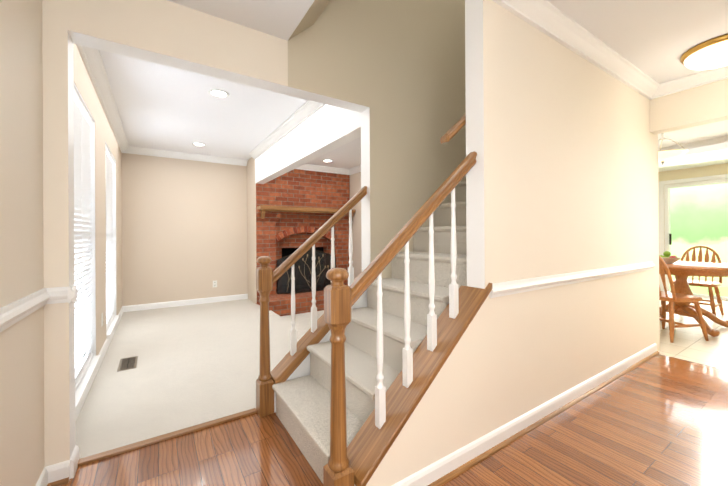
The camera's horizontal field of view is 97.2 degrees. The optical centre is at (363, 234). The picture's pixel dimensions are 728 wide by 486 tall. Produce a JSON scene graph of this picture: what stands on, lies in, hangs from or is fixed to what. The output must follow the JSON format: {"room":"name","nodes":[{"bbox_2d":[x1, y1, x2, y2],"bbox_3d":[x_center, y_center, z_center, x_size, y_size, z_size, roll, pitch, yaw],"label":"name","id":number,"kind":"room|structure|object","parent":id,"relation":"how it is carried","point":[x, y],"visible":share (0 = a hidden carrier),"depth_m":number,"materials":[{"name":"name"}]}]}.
{"room":"entrance hall","nodes":[
{"label":"entrance hall","id":0,"kind":"room"},
{"bbox_2d":[0,0,121,485],"bbox_3d":[-1.582,-1.463,1.534,0.120,5.200,7.810,0,0,-33],"label":"wall","id":1,"kind":"structure","parent":0,"point":[21,276],"depth_m":1.26,"materials":[{"name":"beige paint"}]},
{"bbox_2d":[0,287,55,331],"bbox_3d":[-0.409,0.267,-0.125,0.030,0.072,3.765,0,0,-33],"label":"trim","id":2,"kind":"structure","parent":1,"relation":"attached to","point":[12,313],"depth_m":1.19,"materials":[{"name":"white wood"}]},
{"bbox_2d":[74,83,100,410],"bbox_3d":[-2.019,0.035,2.250,0.148,1.986,0.996,0,0,-33],"label":"window","id":3,"kind":"structure","parent":1,"relation":"in","point":[87,358],"depth_m":2.46,"materials":[{"name":"white"}]},
{"bbox_2d":[76,44,131,152],"bbox_3d":[-2.516,-1.270,3.174,0.092,0.090,3.800,0,0,-33],"label":"crown molding","id":4,"kind":"structure","parent":1,"relation":"attached to","point":[92,58],"depth_m":2.80,"materials":[{"name":"white"}]},
{"bbox_2d":[105,141,119,336],"bbox_3d":[-2.915,0.043,3.635,0.148,1.986,0.996,0,0,-33],"label":"window","id":5,"kind":"structure","parent":1,"relation":"in","point":[112,317],"depth_m":3.87,"materials":[{"name":"white"}]},
{"bbox_2d":[36,294,659,485],"bbox_3d":[0.359,1.125,2.706,4.390,0.202,7.690,0,0,-33],"label":"baseboard","id":6,"kind":"structure","parent":1,"relation":"attached to","point":[446,469],"depth_m":1.81,"materials":[{"name":"white wood"}]},
{"bbox_2d":[121,153,256,305],"bbox_3d":[-2.648,-0.032,5.065,1.915,2.560,0.710,0,0,-33],"label":"wall","id":7,"kind":"structure","parent":0,"point":[188,229],"depth_m":5.19,"materials":[{"name":"beige paint"}]},
{"bbox_2d":[128,147,247,165],"bbox_3d":[-2.765,-1.266,5.221,1.660,0.090,0.092,0,0,-33],"label":"crown molding","id":8,"kind":"structure","parent":7,"relation":"attached to","point":[135,150],"depth_m":5.15,"materials":[{"name":"white wood"}]},
{"bbox_2d":[296,164,347,174],"bbox_3d":[-0.937,-1.197,5.701,1.470,0.090,0.092,0,0,-33],"label":"crown molding","id":9,"kind":"structure","parent":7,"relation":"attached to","point":[309,167],"depth_m":5.82,"materials":[{"name":"white wood"}]},
{"bbox_2d":[75,299,305,458],"bbox_3d":[-1.841,1.310,3.668,1.990,0.362,3.920,0,0,-33],"label":"floor","id":10,"kind":"structure","parent":0,"point":[197,364],"depth_m":2.64,"materials":[{"name":"beige carpet"}]},
{"bbox_2d":[117,356,137,371],"bbox_3d":[-2.072,1.126,2.817,0.130,0.006,0.320,0,0,-33],"label":"floor vent","id":11,"kind":"object","parent":10,"relation":"in","point":[128,363],"visible":1,"depth_m":2.80,"materials":[{"name":"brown metal"}]},
{"bbox_2d":[99,50,307,159],"bbox_3d":[-1.752,-1.369,3.669,1.915,0.100,3.800,0,0,-33],"label":"ceiling","id":12,"kind":"structure","parent":0,"point":[163,107],"depth_m":3.38,"materials":[{"name":"white paint"}]},
{"bbox_2d":[192,142,205,145],"bbox_3d":[-2.384,-1.309,4.641,0.184,0.008,0.184,0,0,-33],"label":"recessed light","id":13,"kind":"object","parent":12,"relation":"in","point":[198,144],"visible":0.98,"depth_m":4.64,"materials":[{"name":"white"}]},
{"bbox_2d":[208,89,229,97],"bbox_3d":[-1.355,-1.318,2.997,0.184,0.008,0.184,0,0,-33],"label":"recessed light","id":14,"kind":"object","parent":12,"relation":"in","point":[217,93],"visible":0.96,"depth_m":2.99,"materials":[{"name":"white"}]},
{"bbox_2d":[255,104,360,183],"bbox_3d":[-0.842,-1.085,3.904,0.135,0.480,3.207,0,0,-33],"label":"beam","id":15,"kind":"structure","parent":12,"relation":"attached to","point":[325,129],"depth_m":3.38,"materials":[{"name":"white paint"}]},
{"bbox_2d":[249,100,324,158],"bbox_3d":[-0.939,-1.279,3.843,0.092,0.090,3.210,0,0,-33],"label":"crown molding","id":16,"kind":"structure","parent":15,"relation":"attached to","point":[308,108],"depth_m":3.75,"materials":[{"name":"white"}]},
{"bbox_2d":[42,0,465,466],"bbox_3d":[0.368,-1.424,2.704,4.425,5.300,0.125,0,0,-33],"label":"wall","id":17,"kind":"structure","parent":0,"point":[324,58],"depth_m":2.16,"materials":[{"name":"beige paint"}]},
{"bbox_2d":[78,408,256,465],"bbox_3d":[-1.059,1.126,1.819,0.875,0.015,0.044,0,0,-33],"label":"trim","id":18,"kind":"structure","parent":17,"relation":"attached to","point":[122,449],"depth_m":1.77,"materials":[{"name":"brown wood"}]},
{"bbox_2d":[256,151,491,485],"bbox_3d":[1.036,-0.243,2.559,3.461,2.813,1.100,0,0,-33],"label":"staircase","id":19,"kind":"structure","parent":17,"relation":"attached to","point":[343,386],"depth_m":1.67,"materials":[{"name":"brown wood"}]},
{"bbox_2d":[281,310,323,331],"bbox_3d":[-0.098,1.357,4.969,2.350,0.250,4.210,0,0,-33],"label":"floor","id":20,"kind":"structure","parent":0,"point":[303,321],"depth_m":4.70,"materials":[{"name":"beige carpet"}]},
{"bbox_2d":[256,169,354,315],"bbox_3d":[-1.069,-0.001,5.789,1.765,2.476,1.310,0,0,-33],"label":"fireplace","id":21,"kind":"object","parent":20,"relation":"on","point":[296,209],"visible":0.62,"depth_m":5.62,"materials":[{"name":"red brick"}]},
{"bbox_2d":[277,249,335,293],"bbox_3d":[-0.954,0.622,5.622,1.120,0.740,0.149,0,0,-33],"label":"fire screen","id":22,"kind":"object","parent":21,"relation":"on","point":[303,272],"visible":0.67,"depth_m":5.56,"materials":[{"name":"grey metal"}]},
{"bbox_2d":[306,137,360,168],"bbox_3d":[-0.094,-1.338,4.987,2.300,0.180,4.210,0,0,-33],"label":"ceiling","id":23,"kind":"structure","parent":0,"point":[347,156],"depth_m":5.15,"materials":[{"name":"white paint"}]},
{"bbox_2d":[350,172,361,278],"bbox_3d":[0.420,-0.051,5.253,0.120,2.560,4.110,0,0,-33],"label":"wall","id":24,"kind":"structure","parent":0,"point":[355,183],"depth_m":6.00,"materials":[{"name":"beige paint"}]},
{"bbox_2d":[348,165,360,174],"bbox_3d":[0.568,-1.207,4.819,0.092,0.090,3.210,0,0,-33],"label":"crown molding","id":25,"kind":"structure","parent":24,"relation":"attached to","point":[357,169],"depth_m":5.94,"materials":[{"name":"white wood"}]},
{"bbox_2d":[62,354,727,485],"bbox_3d":[1.329,1.168,1.070,4.490,0.100,3.890,0,0,-33],"label":"floor","id":26,"kind":"structure","parent":0,"point":[659,420],"depth_m":1.68,"materials":[{"name":"brown wood"}]},
{"bbox_2d":[168,0,727,83],"bbox_3d":[1.373,-1.455,1.037,4.550,0.375,3.765,0,0,-33],"label":"ceiling","id":27,"kind":"structure","parent":0,"point":[655,40],"depth_m":1.98,"materials":[{"name":"white paint"}]},
{"bbox_2d":[680,34,727,69],"bbox_3d":[2.561,-1.286,2.303,0.416,0.121,0.416,0,0,-33],"label":"light","id":28,"kind":"object","parent":27,"relation":"attached to","point":[712,53],"visible":1,"depth_m":2.27,"materials":[{"name":"white glass"}]},
{"bbox_2d":[354,0,655,485],"bbox_3d":[1.337,-1.480,2.200,3.345,5.200,0.115,0,0,-33],"label":"wall","id":29,"kind":"structure","parent":0,"point":[560,174],"depth_m":1.94,"materials":[{"name":"beige paint"}]},
{"bbox_2d":[440,113,465,143],"bbox_3d":[1.302,-1.416,2.291,2.085,1.829,0.071,0,0,-33],"label":"handrail","id":30,"kind":"object","parent":29,"relation":"attached to","point":[454,130],"depth_m":1.75,"materials":[{"name":"brown wood"}]},
{"bbox_2d":[489,262,654,297],"bbox_3d":[1.668,0.288,2.320,2.405,0.072,0.028,0,0,-33],"label":"trim","id":31,"kind":"structure","parent":29,"relation":"attached to","point":[531,284],"depth_m":2.05,"materials":[{"name":"white wood"}]},
{"bbox_2d":[492,0,661,99],"bbox_3d":[1.663,-1.297,2.286,2.435,0.090,0.092,0,0,-33],"label":"crown molding","id":32,"kind":"structure","parent":29,"relation":"attached to","point":[546,17],"depth_m":2.13,"materials":[{"name":"white"}]},
{"bbox_2d":[655,134,659,350],"bbox_3d":[2.520,-1.486,3.534,0.090,5.200,1.070,0,0,-33],"label":"wall","id":33,"kind":"structure","parent":0,"point":[657,245],"depth_m":3.05,"materials":[{"name":"beige paint"}]},
{"bbox_2d":[650,78,727,133],"bbox_3d":[3.036,-1.155,2.533,0.135,0.390,1.170,0,0,-33],"label":"wall","id":34,"kind":"structure","parent":0,"point":[699,105],"depth_m":2.76,"materials":[{"name":"beige paint"}]},
{"bbox_2d":[660,65,727,95],"bbox_3d":[2.940,-1.305,2.471,0.092,0.090,0.930,0,0,-33],"label":"crown molding","id":35,"kind":"structure","parent":34,"relation":"attached to","point":[704,77],"depth_m":2.70,"materials":[{"name":"white"}]},
{"bbox_2d":[658,298,727,369],"bbox_3d":[4.409,1.154,4.261,4.150,0.100,5.700,0,0,-33],"label":"floor","id":36,"kind":"structure","parent":0,"point":[691,344],"depth_m":3.33,"materials":[{"name":"beige tile"}]},
{"bbox_2d":[659,256,708,342],"bbox_3d":[3.317,0.635,3.535,0.508,0.948,0.454,0,0,-8],"label":"dining chair","id":37,"kind":"object","parent":36,"relation":"on","point":[671,297],"visible":0.58,"depth_m":3.36,"materials":[{"name":"brown wood"}]},
{"bbox_2d":[659,261,727,336],"bbox_3d":[3.882,0.728,3.922,1.124,0.754,1.124,0,0,-33],"label":"dining table","id":38,"kind":"object","parent":36,"relation":"on","point":[681,271],"visible":0.54,"depth_m":3.76,"materials":[{"name":"brown wood"}]},
{"bbox_2d":[659,251,681,263],"bbox_3d":[3.724,0.275,3.942,0.260,0.153,0.260,0,0,-33],"label":"fruit bowl","id":39,"kind":"object","parent":38,"relation":"on","point":[667,258],"visible":0.81,"depth_m":3.88,"materials":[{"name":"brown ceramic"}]},
{"bbox_2d":[673,246,723,315],"bbox_3d":[4.633,0.628,4.469,0.508,0.948,0.454,0,0,-33],"label":"dining chair","id":40,"kind":"object","parent":36,"relation":"on","point":[708,284],"visible":0.54,"depth_m":4.40,"materials":[{"name":"brown wood"}]},
{"bbox_2d":[658,163,727,284],"bbox_3d":[6.110,-0.135,5.369,0.120,2.460,5.700,0,0,-33],"label":"wall","id":41,"kind":"structure","parent":0,"point":[711,170],"depth_m":5.68,"materials":[{"name":"beige paint"}]},
{"bbox_2d":[659,174,727,300],"bbox_3d":[6.139,0.038,5.298,0.140,2.108,1.890,0,0,-33],"label":"door frame","id":42,"kind":"structure","parent":41,"relation":"attached to","point":[664,205],"depth_m":5.97,"materials":[{"name":"white wood"}]},
{"bbox_2d":[658,120,727,171],"bbox_3d":[4.420,-1.321,4.281,4.090,0.270,5.700,0,0,-33],"label":"ceiling","id":43,"kind":"structure","parent":0,"point":[705,144],"depth_m":4.61,"materials":[{"name":"white paint"}]},
{"bbox_2d":[658,133,687,164],"bbox_3d":[3.747,-1.114,4.024,0.452,0.475,0.452,0,0,-33],"label":"light","id":44,"kind":"object","parent":43,"relation":"hanging from","point":[665,155],"visible":0.67,"depth_m":3.88,"materials":[{"name":"silver metal"}]},
{"label":"outside","id":45,"kind":"structure","parent":0,"visible":0},
{"bbox_2d":[670,183,727,296],"bbox_3d":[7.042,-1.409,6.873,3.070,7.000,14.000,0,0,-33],"label":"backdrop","id":46,"kind":"structure","parent":45,"point":[698,215],"depth_m":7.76,"materials":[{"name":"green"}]}
]}

